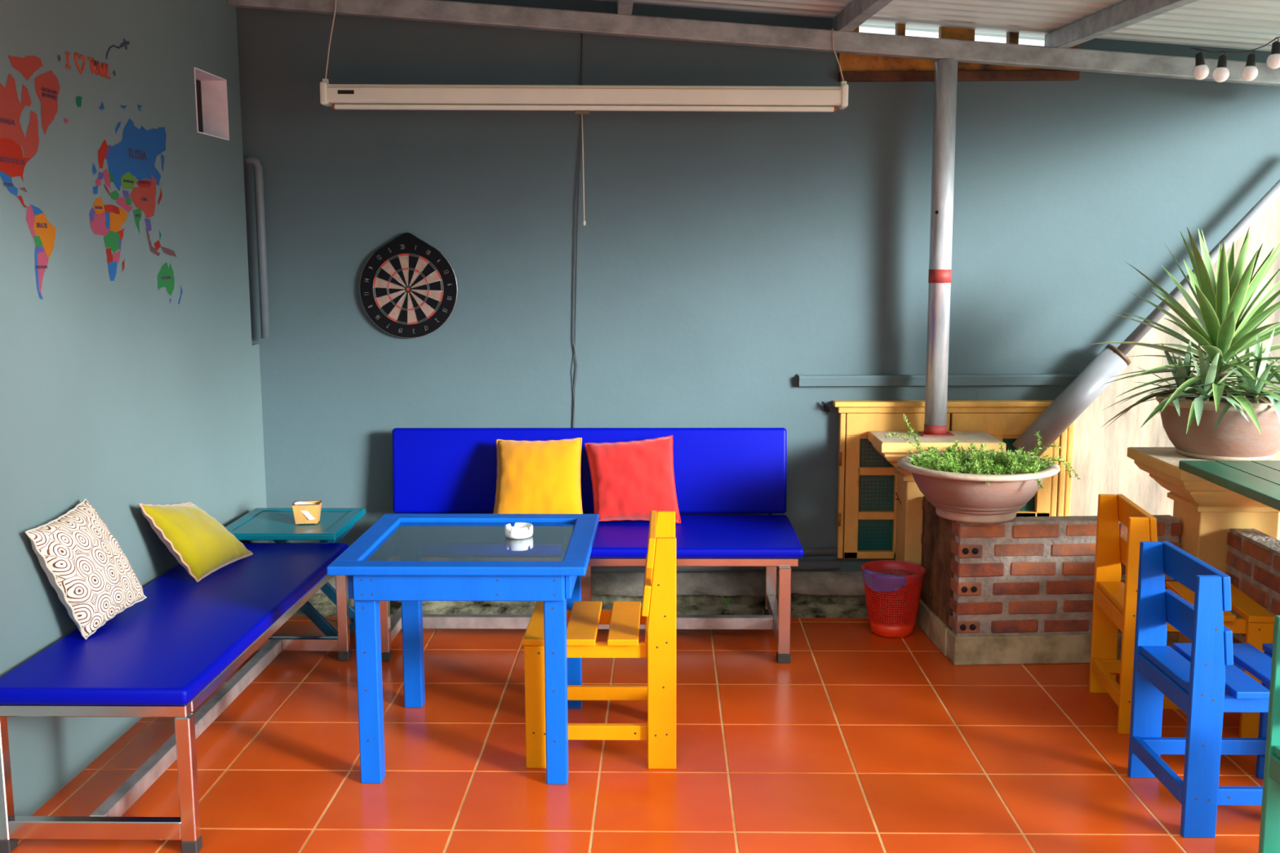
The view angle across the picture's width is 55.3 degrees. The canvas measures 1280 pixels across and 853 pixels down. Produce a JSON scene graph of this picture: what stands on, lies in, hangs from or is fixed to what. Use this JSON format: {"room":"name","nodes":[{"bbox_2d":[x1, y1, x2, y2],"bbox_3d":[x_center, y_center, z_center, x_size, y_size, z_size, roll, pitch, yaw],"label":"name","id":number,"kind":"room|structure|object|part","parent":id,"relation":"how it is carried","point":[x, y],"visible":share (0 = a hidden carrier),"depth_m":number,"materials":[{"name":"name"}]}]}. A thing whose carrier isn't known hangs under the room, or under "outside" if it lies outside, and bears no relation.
{"room":"covered patio","nodes":[
{"label":"covered patio","id":0,"kind":"room"},
{"bbox_2d":[0,0,268,816],"bbox_3d":[-1.872,-0.305,2.311,0.140,3.400,6.860,0,8,1],"label":"wall","id":1,"kind":"structure","parent":0,"point":[118,395],"depth_m":4.08,"materials":[{"name":"blue paint"}]},
{"bbox_2d":[65,51,110,79],"bbox_3d":[-1.767,-1.153,3.913,0.009,0.065,0.293,0,8,1],"label":"decal","id":2,"kind":"object","parent":1,"relation":"attached to","point":[100,70],"visible":1,"depth_m":3.94,"materials":[{"name":"brown paint"}]},
{"bbox_2d":[0,54,182,303],"bbox_3d":[-1.768,-0.737,3.833,0.002,0.763,1.615,0,8,1],"label":"decal","id":3,"kind":"object","parent":1,"relation":"attached to","point":[137,152],"visible":1,"depth_m":3.98,"materials":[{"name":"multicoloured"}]},
{"bbox_2d":[105,38,129,58],"bbox_3d":[-1.762,-1.272,4.122,0.011,0.091,0.181,0,8,1],"label":"decal","id":4,"kind":"object","parent":1,"relation":"attached to","point":[125,43],"visible":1,"depth_m":4.15,"materials":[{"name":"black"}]},
{"bbox_2d":[194,66,229,140],"bbox_3d":[-1.817,-1.310,4.987,0.148,0.250,0.350,0,8,1],"label":"window","id":5,"kind":"structure","parent":1,"relation":"in","point":[211,90],"depth_m":5.15,"materials":[{"name":"white"}]},
{"bbox_2d":[244,155,270,338],"bbox_3d":[-1.697,-0.792,5.426,0.076,0.800,0.038,0,8,1],"label":"drain pipe","id":6,"kind":"object","parent":1,"relation":"attached to","point":[248,160],"visible":1,"depth_m":5.41,"materials":[{"name":"grey plastic"}]},
{"bbox_2d":[10,616,1263,852],"bbox_3d":[0.612,1.530,1.043,4.971,0.102,9.536,0,8,1],"label":"floor","id":7,"kind":"structure","parent":0,"point":[865,741],"depth_m":3.91,"materials":[{"name":"tile"}]},
{"bbox_2d":[0,542,351,852],"bbox_3d":[-1.468,0.817,4.126,0.560,0.472,1.690,0,8,1],"label":"bench","id":8,"kind":"object","parent":7,"relation":"on","point":[162,655],"visible":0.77,"depth_m":3.59,"materials":[{"name":"blue plastic"}]},
{"bbox_3d":[-1.740,0.953,3.328,0.040,0.352,0.040,0,8,1],"label":"leg","id":9,"kind":"part","parent":8,"relation":"part of","materials":[{"name":"silver metal"}]},
{"bbox_2d":[25,498,146,639],"bbox_3d":[-1.696,0.433,3.753,0.159,0.391,0.531,1,8,12],"label":"cushion","id":10,"kind":"object","parent":8,"relation":"on","point":[89,571],"visible":1,"depth_m":3.67,"materials":[{"name":"fabric"}]},
{"bbox_3d":[-1.483,1.098,3.343,0.474,0.052,0.036,0,8,1],"label":"cross rail","id":11,"kind":"part","parent":8,"relation":"part of","materials":[{"name":"silver metal"}]},
{"bbox_3d":[-1.469,0.649,4.103,0.548,0.034,1.664,0,8,1],"label":"seat frame","id":12,"kind":"part","parent":8,"relation":"part of","materials":[{"name":"silver metal"}]},
{"bbox_3d":[-1.477,0.987,4.138,0.045,0.050,1.565,0,8,1],"label":"long rail","id":13,"kind":"part","parent":8,"relation":"part of","materials":[{"name":"silver metal"}]},
{"bbox_3d":[-1.227,0.953,3.317,0.040,0.352,0.040,0,8,1],"label":"leg","id":14,"kind":"part","parent":8,"relation":"part of","materials":[{"name":"silver metal"}]},
{"bbox_2d":[137,502,253,582],"bbox_3d":[-1.609,0.379,4.441,0.226,0.304,0.505,0,8,1],"label":"cushion","id":15,"kind":"object","parent":8,"relation":"on","point":[199,543],"visible":1,"depth_m":4.34,"materials":[{"name":"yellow fabric"}]},
{"bbox_3d":[-1.449,0.876,4.932,0.474,0.052,0.036,0,8,1],"label":"cross rail","id":16,"kind":"part","parent":8,"relation":"part of","materials":[{"name":"silver metal"}]},
{"bbox_3d":[-1.193,0.730,4.906,0.040,0.352,0.040,0,8,1],"label":"leg","id":17,"kind":"part","parent":8,"relation":"part of","materials":[{"name":"silver metal"}]},
{"bbox_2d":[225,507,365,636],"bbox_3d":[-1.448,0.649,5.148,0.485,0.521,0.500,0,8,1],"label":"side table","id":18,"kind":"object","parent":7,"relation":"on","point":[277,525],"visible":0.44,"depth_m":5.05,"materials":[{"name":"teal paint"}]},
{"bbox_3d":[-1.443,0.679,5.048,0.447,0.489,0.020,0,8,1],"label":"leg","id":19,"kind":"part","parent":18,"relation":"part of","materials":[{"name":"teal paint"}]},
{"bbox_3d":[-1.449,0.394,5.112,0.483,0.005,0.498,0,8,1],"label":"edge frame","id":20,"kind":"part","parent":18,"relation":"part of","materials":[{"name":"teal paint"}]},
{"bbox_2d":[291,500,322,524],"bbox_3d":[-1.378,0.357,5.065,0.111,0.086,0.081,-1,8,-6],"label":"napkin holder","id":21,"kind":"object","parent":18,"relation":"on","point":[314,510],"visible":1,"depth_m":5.03,"materials":[{"name":"beige wood"}]},
{"bbox_2d":[293,501,315,519],"bbox_3d":[-1.382,0.350,5.054,0.082,0.088,0.061,-1,8,-6],"label":"napkin stack","id":22,"kind":"object","parent":21,"relation":"in","point":[306,513],"visible":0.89,"depth_m":5.03,"materials":[{"name":"white paper"}]},
{"bbox_3d":[-1.437,0.638,5.345,0.447,0.489,0.020,0,8,1],"label":"leg","id":23,"kind":"part","parent":18,"relation":"part of","materials":[{"name":"teal paint"}]},
{"bbox_3d":[-1.457,0.641,5.322,0.447,0.489,0.020,0,8,1],"label":"leg","id":24,"kind":"part","parent":18,"relation":"part of","materials":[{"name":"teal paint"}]},
{"bbox_2d":[326,513,599,784],"bbox_3d":[-0.537,0.710,4.048,0.770,0.700,0.763,0,8,1],"label":"table","id":25,"kind":"object","parent":7,"relation":"on","point":[411,559],"visible":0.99,"depth_m":3.74,"materials":[{"name":"blue wood"}]},
{"bbox_3d":[-0.830,0.766,3.754,0.064,0.672,0.061,0,8,1],"label":"leg","id":26,"kind":"part","parent":25,"relation":"part of","materials":[{"name":"blue wood"}]},
{"bbox_3d":[-0.817,0.678,4.384,0.064,0.672,0.060,0,8,1],"label":"leg","id":27,"kind":"part","parent":25,"relation":"part of","materials":[{"name":"blue wood"}]},
{"bbox_3d":[-0.538,0.378,3.997,0.770,0.028,0.755,0,8,1],"label":"tabletop frame","id":28,"kind":"part","parent":25,"relation":"part of","materials":[{"name":"blue wood"}]},
{"bbox_3d":[-0.538,0.381,3.998,0.630,0.006,0.615,0,8,1],"label":"glass pane","id":29,"kind":"part","parent":25,"relation":"part of","materials":[{"name":"teal"}]},
{"bbox_2d":[504,522,533,539],"bbox_3d":[-0.404,0.348,4.073,0.094,0.038,0.094,0,8,1],"label":"ashtray","id":30,"kind":"object","parent":25,"relation":"on","point":[520,530],"visible":1,"depth_m":4.04,"materials":[{"name":"white ceramic"}]},
{"bbox_3d":[-0.256,0.766,3.742,0.064,0.672,0.061,0,8,1],"label":"leg","id":31,"kind":"part","parent":25,"relation":"part of","materials":[{"name":"blue wood"}]},
{"bbox_3d":[-0.243,0.677,4.372,0.064,0.672,0.060,0,8,1],"label":"leg","id":32,"kind":"part","parent":25,"relation":"part of","materials":[{"name":"blue wood"}]},
{"bbox_2d":[379,427,804,663],"bbox_3d":[-0.232,0.472,5.204,1.776,0.847,0.760,0,8,1],"label":"bench","id":33,"kind":"object","parent":7,"relation":"on","point":[436,470],"visible":0.63,"depth_m":5.46,"materials":[{"name":"blue plastic"}]},
{"bbox_3d":[-1.031,0.731,4.898,0.050,0.352,0.045,0,8,1],"label":"leg","id":34,"kind":"part","parent":33,"relation":"part of","materials":[{"name":"silver metal"}]},
{"bbox_3d":[-1.024,0.820,5.222,0.040,0.050,0.567,0,8,1],"label":"cross rail","id":35,"kind":"part","parent":33,"relation":"part of","materials":[{"name":"silver metal"}]},
{"bbox_2d":[493,437,582,514],"bbox_3d":[-0.437,0.234,5.318,0.396,0.349,0.229,0,8,1],"label":"cushion","id":36,"kind":"object","parent":33,"relation":"on","point":[534,477],"visible":0.81,"depth_m":5.26,"materials":[{"name":"yellow fabric"}]},
{"bbox_3d":[-0.243,0.645,5.490,0.050,0.352,0.045,0,8,1],"label":"leg","id":37,"kind":"part","parent":33,"relation":"part of","materials":[{"name":"silver metal"}]},
{"bbox_3d":[-0.229,0.198,5.493,1.770,0.385,0.076,0,8,1],"label":"backrest","id":38,"kind":"part","parent":33,"relation":"part of","materials":[{"name":"blue leather"}]},
{"bbox_3d":[-0.223,0.825,5.162,1.565,0.052,0.045,0,8,1],"label":"long rail","id":39,"kind":"part","parent":33,"relation":"part of","materials":[{"name":"silver metal"}]},
{"bbox_2d":[584,435,680,523],"bbox_3d":[-0.034,0.228,5.317,0.423,0.360,0.220,0,8,1],"label":"cushion","id":40,"kind":"object","parent":33,"relation":"on","point":[630,480],"visible":0.96,"depth_m":5.26,"materials":[{"name":"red fabric"}]},
{"bbox_3d":[-0.221,0.496,5.162,1.712,0.034,0.622,0,8,1],"label":"seat frame","id":41,"kind":"part","parent":33,"relation":"part of","materials":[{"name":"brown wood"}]},
{"bbox_3d":[0.587,0.645,5.473,0.050,0.352,0.045,0,8,1],"label":"leg","id":42,"kind":"part","parent":33,"relation":"part of","materials":[{"name":"silver metal"}]},
{"bbox_3d":[0.581,0.819,5.188,0.040,0.050,0.567,0,8,1],"label":"cross rail","id":43,"kind":"part","parent":33,"relation":"part of","materials":[{"name":"silver metal"}]},
{"bbox_3d":[0.574,0.730,4.864,0.050,0.352,0.045,0,8,1],"label":"leg","id":44,"kind":"part","parent":33,"relation":"part of","materials":[{"name":"silver metal"}]},
{"bbox_2d":[522,510,675,768],"bbox_3d":[-0.122,0.686,4.029,0.480,0.748,0.428,0,8,1],"label":"wooden chair","id":45,"kind":"object","parent":7,"relation":"on","point":[658,612],"visible":0.89,"depth_m":3.85,"materials":[{"name":"paint"}]},
{"bbox_3d":[-0.321,0.884,3.862,0.081,0.404,0.023,0,8,1],"label":"leg","id":46,"kind":"part","parent":45,"relation":"part of","materials":[{"name":"paint"}]},
{"bbox_3d":[-0.114,0.655,4.201,0.455,0.048,0.022,0,8,1],"label":"seat rail","id":47,"kind":"part","parent":45,"relation":"part of","materials":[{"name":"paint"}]},
{"bbox_3d":[-0.121,0.704,3.855,0.455,0.048,0.022,0,8,1],"label":"seat rail","id":48,"kind":"part","parent":45,"relation":"part of","materials":[{"name":"paint"}]},
{"bbox_3d":[0.024,0.514,4.002,0.030,0.099,0.420,0,8,1],"label":"rail","id":49,"kind":"part","parent":45,"relation":"part of","materials":[{"name":"paint"}]},
{"bbox_3d":[0.038,0.364,3.980,0.030,0.097,0.420,0,8,1],"label":"rail","id":50,"kind":"part","parent":45,"relation":"part of","materials":[{"name":"paint"}]},
{"bbox_3d":[0.069,0.714,3.830,0.090,0.747,0.023,0,8,1],"label":"post","id":51,"kind":"part","parent":45,"relation":"part of","materials":[{"name":"paint"}]},
{"bbox_3d":[0.077,0.660,4.220,0.090,0.747,0.023,0,8,1],"label":"post","id":52,"kind":"part","parent":45,"relation":"part of","materials":[{"name":"paint"}]},
{"bbox_2d":[861,560,925,638],"bbox_3d":[1.082,0.745,5.239,0.272,0.285,0.272,0,8,1],"label":"basket","id":53,"kind":"object","parent":7,"relation":"on","point":[886,624],"visible":0.91,"depth_m":5.17,"materials":[{"name":"red plastic"}]},
{"bbox_2d":[862,568,906,592],"bbox_3d":[1.082,0.729,5.237,0.277,0.261,0.278,0,8,1],"label":"liner","id":54,"kind":"object","parent":53,"relation":"in","point":[877,582],"visible":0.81,"depth_m":5.10,"materials":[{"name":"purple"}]},
{"bbox_2d":[867,431,1005,622],"bbox_3d":[1.285,0.449,5.412,0.520,0.826,0.423,0,8,1],"label":"pedestal","id":55,"kind":"object","parent":7,"relation":"on","point":[909,499],"visible":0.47,"depth_m":5.33,"materials":[{"name":"yellow paint"}]},
{"bbox_2d":[918,58,957,435],"bbox_3d":[1.302,-0.755,5.272,0.135,1.597,0.100,0,8,1],"label":"support pole","id":56,"kind":"object","parent":55,"relation":"on","point":[940,274],"visible":1,"depth_m":5.23,"materials":[{"name":"grey metal"}]},
{"bbox_2d":[226,0,1279,86],"bbox_3d":[0.524,-1.646,5.153,4.534,0.446,0.060,0,8,1],"label":"roof beam","id":57,"kind":"structure","parent":56,"relation":"on","point":[430,11],"depth_m":5.13,"materials":[{"name":"metal"}]},
{"bbox_2d":[320,0,848,226],"bbox_3d":[-0.235,-1.345,5.160,2.200,0.985,0.162,0,8,1],"label":"projector screen","id":58,"kind":"object","parent":57,"relation":"hanging from","point":[580,99],"visible":0.99,"depth_m":5.09,"materials":[{"name":"beige metal"}]},
{"bbox_3d":[-1.288,-1.649,5.159,0.028,0.376,0.127,3,9,22],"label":"hanging cord","id":59,"kind":"part","parent":58,"relation":"part of","materials":[{"name":"beige plastic"}]},
{"bbox_3d":[-1.227,-1.395,5.099,0.068,0.017,0.002,0,8,1],"label":"name plate","id":60,"kind":"part","parent":58,"relation":"part of","materials":[{"name":"black plastic"}]},
{"bbox_3d":[-0.244,-1.320,5.129,0.062,0.016,0.020,0,8,1],"label":"handle","id":61,"kind":"part","parent":58,"relation":"part of","materials":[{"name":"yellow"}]},
{"bbox_3d":[-0.238,-1.083,5.162,0.014,0.465,0.014,-4,9,-25],"label":"pull cord","id":62,"kind":"part","parent":58,"relation":"part of","materials":[{"name":"beige plastic"}]},
{"bbox_3d":[0.817,-1.553,5.127,0.028,0.229,0.127,-3,8,-19],"label":"hanging cord","id":63,"kind":"part","parent":58,"relation":"part of","materials":[{"name":"beige plastic"}]},
{"bbox_2d":[617,0,633,14],"bbox_3d":[-0.013,-1.462,3.342,0.060,0.192,3.907,0,8,-2],"label":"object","id":64,"kind":"structure","parent":57,"relation":"on","point":[624,6],"depth_m":4.97,"materials":[{"name":"metal"}]},
{"bbox_2d":[832,0,893,31],"bbox_3d":[0.913,-1.389,3.333,0.060,0.192,3.907,0,8,-2],"label":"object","id":65,"kind":"structure","parent":57,"relation":"on","point":[858,11],"depth_m":4.81,"materials":[{"name":"metal"}]},
{"bbox_2d":[1044,0,1198,48],"bbox_3d":[1.820,-1.317,3.324,0.060,0.192,3.907,0,8,-2],"label":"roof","id":66,"kind":"structure","parent":57,"relation":"on","point":[1124,14],"depth_m":4.58,"materials":[{"name":"metal"}]},
{"bbox_3d":[1.304,0.013,5.379,0.135,0.045,0.100,0,8,1],"label":"plate","id":67,"kind":"part","parent":56,"relation":"part of","materials":[{"name":"red paint"}]},
{"bbox_2d":[1088,493,1275,737],"bbox_3d":[1.882,0.646,4.266,0.480,0.748,0.428,1,8,7],"label":"wooden chair","id":68,"kind":"object","parent":7,"relation":"on","point":[1114,601],"visible":0.6,"depth_m":4.22,"materials":[{"name":"paint"}]},
{"bbox_3d":[1.711,0.617,4.482,0.090,0.747,0.023,1,8,7],"label":"post","id":69,"kind":"part","parent":68,"relation":"part of","materials":[{"name":"paint"}]},
{"bbox_3d":[1.735,0.472,4.259,0.030,0.099,0.420,1,8,7],"label":"rail","id":70,"kind":"part","parent":68,"relation":"part of","materials":[{"name":"paint"}]},
{"bbox_3d":[1.665,0.671,4.094,0.090,0.747,0.023,1,8,7],"label":"post","id":71,"kind":"part","parent":68,"relation":"part of","materials":[{"name":"paint"}]},
{"bbox_3d":[1.720,0.321,4.239,0.030,0.097,0.420,1,8,7],"label":"rail","id":72,"kind":"part","parent":68,"relation":"part of","materials":[{"name":"paint"}]},
{"bbox_3d":[1.857,0.663,4.093,0.455,0.048,0.022,1,8,7],"label":"seat rail","id":73,"kind":"part","parent":68,"relation":"part of","materials":[{"name":"paint"}]},
{"bbox_3d":[2.054,0.846,4.073,0.081,0.404,0.023,1,8,7],"label":"leg","id":74,"kind":"part","parent":68,"relation":"part of","materials":[{"name":"paint"}]},
{"bbox_2d":[1127,541,1272,838],"bbox_3d":[1.754,0.746,3.551,0.480,0.748,0.428,0,8,1],"label":"wooden chair","id":75,"kind":"object","parent":7,"relation":"on","point":[1195,676],"visible":0.94,"depth_m":3.49,"materials":[{"name":"blue paint"}]},
{"bbox_3d":[1.563,0.720,3.751,0.090,0.747,0.023,0,8,1],"label":"post","id":76,"kind":"part","parent":75,"relation":"part of","materials":[{"name":"blue paint"}]},
{"bbox_3d":[1.591,0.424,3.510,0.030,0.097,0.420,0,8,1],"label":"rail","id":77,"kind":"part","parent":75,"relation":"part of","materials":[{"name":"blue paint"}]},
{"bbox_3d":[1.606,0.574,3.530,0.030,0.099,0.420,0,8,1],"label":"rail","id":78,"kind":"part","parent":75,"relation":"part of","materials":[{"name":"blue paint"}]},
{"bbox_3d":[1.555,0.775,3.360,0.090,0.747,0.023,0,8,1],"label":"post","id":79,"kind":"part","parent":75,"relation":"part of","materials":[{"name":"blue paint"}]},
{"bbox_3d":[1.753,0.715,3.724,0.455,0.048,0.022,0,8,1],"label":"seat rail","id":80,"kind":"part","parent":75,"relation":"part of","materials":[{"name":"blue paint"}]},
{"bbox_3d":[1.745,0.764,3.377,0.455,0.048,0.022,0,8,1],"label":"seat rail","id":81,"kind":"part","parent":75,"relation":"part of","materials":[{"name":"blue paint"}]},
{"bbox_3d":[1.954,0.889,3.766,0.081,0.404,0.023,0,8,1],"label":"leg","id":82,"kind":"part","parent":75,"relation":"part of","materials":[{"name":"blue paint"}]},
{"bbox_2d":[1127,447,1279,643],"bbox_3d":[2.288,0.554,4.813,0.580,0.876,0.530,0,8,1],"label":"pedestal","id":83,"kind":"object","parent":7,"relation":"on","point":[1206,511],"visible":0.41,"depth_m":4.67,"materials":[{"name":"yellow paint"}]},
{"bbox_2d":[1090,226,1279,461],"bbox_3d":[2.307,-0.334,4.760,0.938,0.898,1.044,5,9,31],"label":"yucca","id":84,"kind":"object","parent":83,"relation":"on","point":[1204,417],"visible":1,"depth_m":4.65,"materials":[{"name":"plant"}]},
{"bbox_2d":[1178,460,1279,511],"bbox_3d":[2.355,0.644,3.872,0.772,0.858,1.365,0,8,1],"label":"tabletop","id":85,"kind":"object","parent":7,"relation":"on","point":[1259,481],"visible":1,"depth_m":4.22,"materials":[{"name":"paint"}]},
{"bbox_2d":[1257,615,1279,852],"bbox_3d":[1.768,0.853,2.790,0.480,0.748,0.428,0,8,1],"label":"wooden chair","id":86,"kind":"object","parent":7,"relation":"on","point":[1269,830],"visible":1,"depth_m":2.98,"materials":[{"name":"green paint"}]},
{"bbox_2d":[235,0,1279,574],"bbox_3d":[1.269,-0.307,5.588,6.500,3.473,0.160,0,8,1],"label":"wall","id":87,"kind":"structure","parent":0,"point":[724,259],"depth_m":5.45,"materials":[{"name":"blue paint"}]},
{"bbox_2d":[360,232,457,337],"bbox_3d":[-1.039,-0.633,5.493,0.441,0.471,0.032,0,8,1],"label":"dartboard","id":88,"kind":"object","parent":87,"relation":"attached to","point":[409,289],"visible":1,"depth_m":5.48,"materials":[{"name":"black"}]},
{"bbox_2d":[571,33,583,427],"bbox_3d":[-0.281,-0.815,5.462,0.070,1.870,0.008,0,8,1],"label":"cable","id":89,"kind":"object","parent":87,"relation":"attached to","point":[580,140],"visible":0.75,"depth_m":5.47,"materials":[{"name":"grey plastic"}]},
{"bbox_2d":[292,571,896,618],"bbox_3d":[-0.284,0.768,5.587,2.890,0.163,0.205,0,8,1],"label":"baseboard","id":90,"kind":"structure","parent":87,"relation":"attached to","point":[813,594],"depth_m":5.60,"materials":[{"name":"concrete"}]},
{"bbox_2d":[720,597,731,611],"bbox_3d":[0.387,0.803,5.506,0.042,0.065,0.039,8,11,44],"label":"seedling","id":91,"kind":"object","parent":90,"relation":"on","point":[728,602],"visible":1,"depth_m":5.51,"materials":[{"name":"green plant"}]},
{"bbox_2d":[591,560,840,573],"bbox_3d":[-0.395,0.654,5.653,2.631,0.079,0.044,0,8,1],"label":"conduit pipe","id":92,"kind":"object","parent":87,"relation":"attached to","point":[818,564],"visible":0.32,"depth_m":5.62,"materials":[{"name":"grey metal"}]},
{"bbox_2d":[803,547,837,555],"bbox_3d":[-0.395,0.593,5.650,2.630,0.071,0.034,0,8,1],"label":"conduit pipe","id":93,"kind":"object","parent":87,"relation":"attached to","point":[813,551],"visible":0.21,"depth_m":5.61,"materials":[{"name":"grey metal"}]},
{"bbox_2d":[822,401,830,411],"bbox_3d":[0.840,-0.090,5.529,0.034,0.047,0.025,6,10,36],"label":"wall hook","id":94,"kind":"object","parent":87,"relation":"attached to","point":[825,406],"visible":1,"depth_m":5.52,"materials":[{"name":"black metal"}]},
{"bbox_2d":[797,373,1079,386],"bbox_3d":[1.357,-0.206,5.502,1.290,0.060,0.034,0,8,1],"label":"trim","id":95,"kind":"structure","parent":87,"relation":"attached to","point":[967,380],"depth_m":5.49,"materials":[{"name":"blue paint"}]},
{"bbox_2d":[832,400,1074,558],"bbox_3d":[1.428,0.243,5.546,1.110,0.724,0.074,0,8,1],"label":"base cabinet","id":96,"kind":"object","parent":87,"relation":"in","point":[867,482],"depth_m":5.53,"materials":[{"name":"paint"}]},
{"bbox_3d":[1.163,0.318,5.577,0.452,0.570,0.008,0,8,1],"label":"pane","id":97,"kind":"part","parent":96,"relation":"part of","materials":[{"name":"teal glass"}]},
{"bbox_3d":[1.162,0.270,5.555,0.462,0.670,0.036,0,8,1],"label":"sash","id":98,"kind":"part","parent":96,"relation":"part of","materials":[{"name":"paint"}]},
{"bbox_3d":[1.630,0.180,5.533,0.455,0.488,0.036,0,8,1],"label":"sash","id":99,"kind":"part","parent":96,"relation":"part of","materials":[{"name":"paint"}]},
{"bbox_3d":[1.631,0.226,5.554,0.445,0.385,0.008,0,8,1],"label":"pane","id":100,"kind":"part","parent":96,"relation":"part of","materials":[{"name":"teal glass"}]},
{"bbox_2d":[838,22,1079,81],"bbox_3d":[1.385,-1.647,5.337,1.035,0.276,0.120,0,8,1],"label":"window","id":101,"kind":"structure","parent":87,"relation":"in","point":[854,67],"depth_m":5.31,"materials":[{"name":"paint"}]},
{"bbox_3d":[1.035,-1.699,5.349,0.173,0.129,0.004,0,8,1],"label":"pane","id":102,"kind":"part","parent":101,"relation":"part of","materials":[{"name":"clear glass"}]},
{"bbox_3d":[1.230,-1.691,5.346,0.163,0.113,0.004,0,8,1],"label":"pane","id":103,"kind":"part","parent":101,"relation":"part of","materials":[{"name":"clear glass"}]},
{"bbox_3d":[1.528,-1.680,5.341,0.158,0.089,0.004,0,8,1],"label":"pane","id":104,"kind":"part","parent":101,"relation":"part of","materials":[{"name":"clear glass"}]},
{"bbox_3d":[1.720,-1.672,5.338,0.163,0.074,0.004,0,8,1],"label":"pane","id":105,"kind":"part","parent":101,"relation":"part of","materials":[{"name":"clear glass"}]},
{"bbox_2d":[1012,179,1279,457],"bbox_3d":[2.290,-0.521,5.349,1.265,1.381,0.127,0,8,1],"label":"diagonal pipe","id":106,"kind":"object","parent":87,"relation":"attached to","point":[1111,361],"visible":0.91,"depth_m":5.35,"materials":[{"name":"grey plastic"}]},
{"bbox_3d":[2.506,-0.756,5.312,0.831,0.908,0.048,0,8,1],"label":"extension rod","id":107,"kind":"part","parent":106,"relation":"part of","materials":[{"name":"grey plastic"}]},
{"bbox_2d":[597,0,1279,51],"bbox_3d":[0.746,-1.466,3.416,5.050,0.534,4.080,0,8,1],"label":"ceiling","id":108,"kind":"structure","parent":0,"point":[1246,24],"depth_m":4.96,"materials":[{"name":"white metal"}]},
{"bbox_2d":[1191,36,1279,82],"bbox_3d":[2.573,-1.490,4.627,0.928,0.353,0.091,1,8,6],"label":"string lights","id":109,"kind":"object","parent":108,"relation":"hanging from","point":[1201,71],"visible":1,"depth_m":4.65,"materials":[{"name":"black glass"}]},
{"bbox_2d":[1191,48,1208,79],"bbox_3d":[2.144,-1.385,4.671,0.060,0.117,0.060,0,8,1],"label":"bulb","id":110,"kind":"object","parent":109,"relation":"attached to","point":[1201,71],"depth_m":4.66,"materials":[{"name":"white glass"}]},
{"bbox_2d":[1212,50,1229,82],"bbox_3d":[2.221,-1.376,4.670,0.060,0.118,0.060,0,8,1],"label":"bulb","id":111,"kind":"object","parent":109,"relation":"attached to","point":[1221,73],"depth_m":4.66,"materials":[{"name":"white glass"}]},
{"bbox_2d":[1240,48,1257,80],"bbox_3d":[2.329,-1.379,4.668,0.060,0.118,0.060,0,8,1],"label":"bulb","id":112,"kind":"object","parent":109,"relation":"attached to","point":[1250,72],"depth_m":4.65,"materials":[{"name":"white glass"}]},
{"bbox_2d":[1266,36,1279,68],"bbox_3d":[2.423,-1.424,4.659,0.060,0.118,0.060,0,8,1],"label":"bulb","id":113,"kind":"object","parent":109,"relation":"attached to","point":[1273,61],"depth_m":4.65,"materials":[{"name":"white glass"}]},
{"bbox_2d":[897,450,1060,523],"bbox_3d":[1.335,0.248,4.851,0.622,0.216,0.622,0,8,1],"label":"bowl","id":114,"kind":"object","parent":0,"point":[964,491],"depth_m":4.69,"materials":[{"name":"ceramic"}]},
{"bbox_2d":[915,496,1182,665],"bbox_3d":[1.675,0.619,5.088,0.903,0.575,0.558,-1,8,-2],"label":"brick wall","id":115,"kind":"structure","parent":0,"point":[1020,590],"depth_m":4.83,"materials":[{"name":"red brick"}]},
{"bbox_2d":[884,414,1080,523],"bbox_3d":[1.348,0.147,4.836,0.750,0.420,0.622,0,8,1],"label":"potted fern","id":116,"kind":"object","parent":115,"relation":"on","point":[975,486],"visible":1,"depth_m":4.70,"materials":[{"name":"ceramic"}]},
{"bbox_2d":[1155,391,1279,461],"bbox_3d":[2.302,-0.005,4.800,0.524,0.234,0.524,0,8,1],"label":"bowl","id":117,"kind":"object","parent":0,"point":[1224,434],"depth_m":4.62,"materials":[{"name":"ceramic"}]},
{"bbox_2d":[1225,528,1279,671],"bbox_3d":[2.277,0.762,4.051,0.124,0.575,1.312,0,8,1],"label":"brick wall","id":118,"kind":"structure","parent":0,"point":[1253,556],"depth_m":4.46,"materials":[{"name":"red brick"}]}
]}

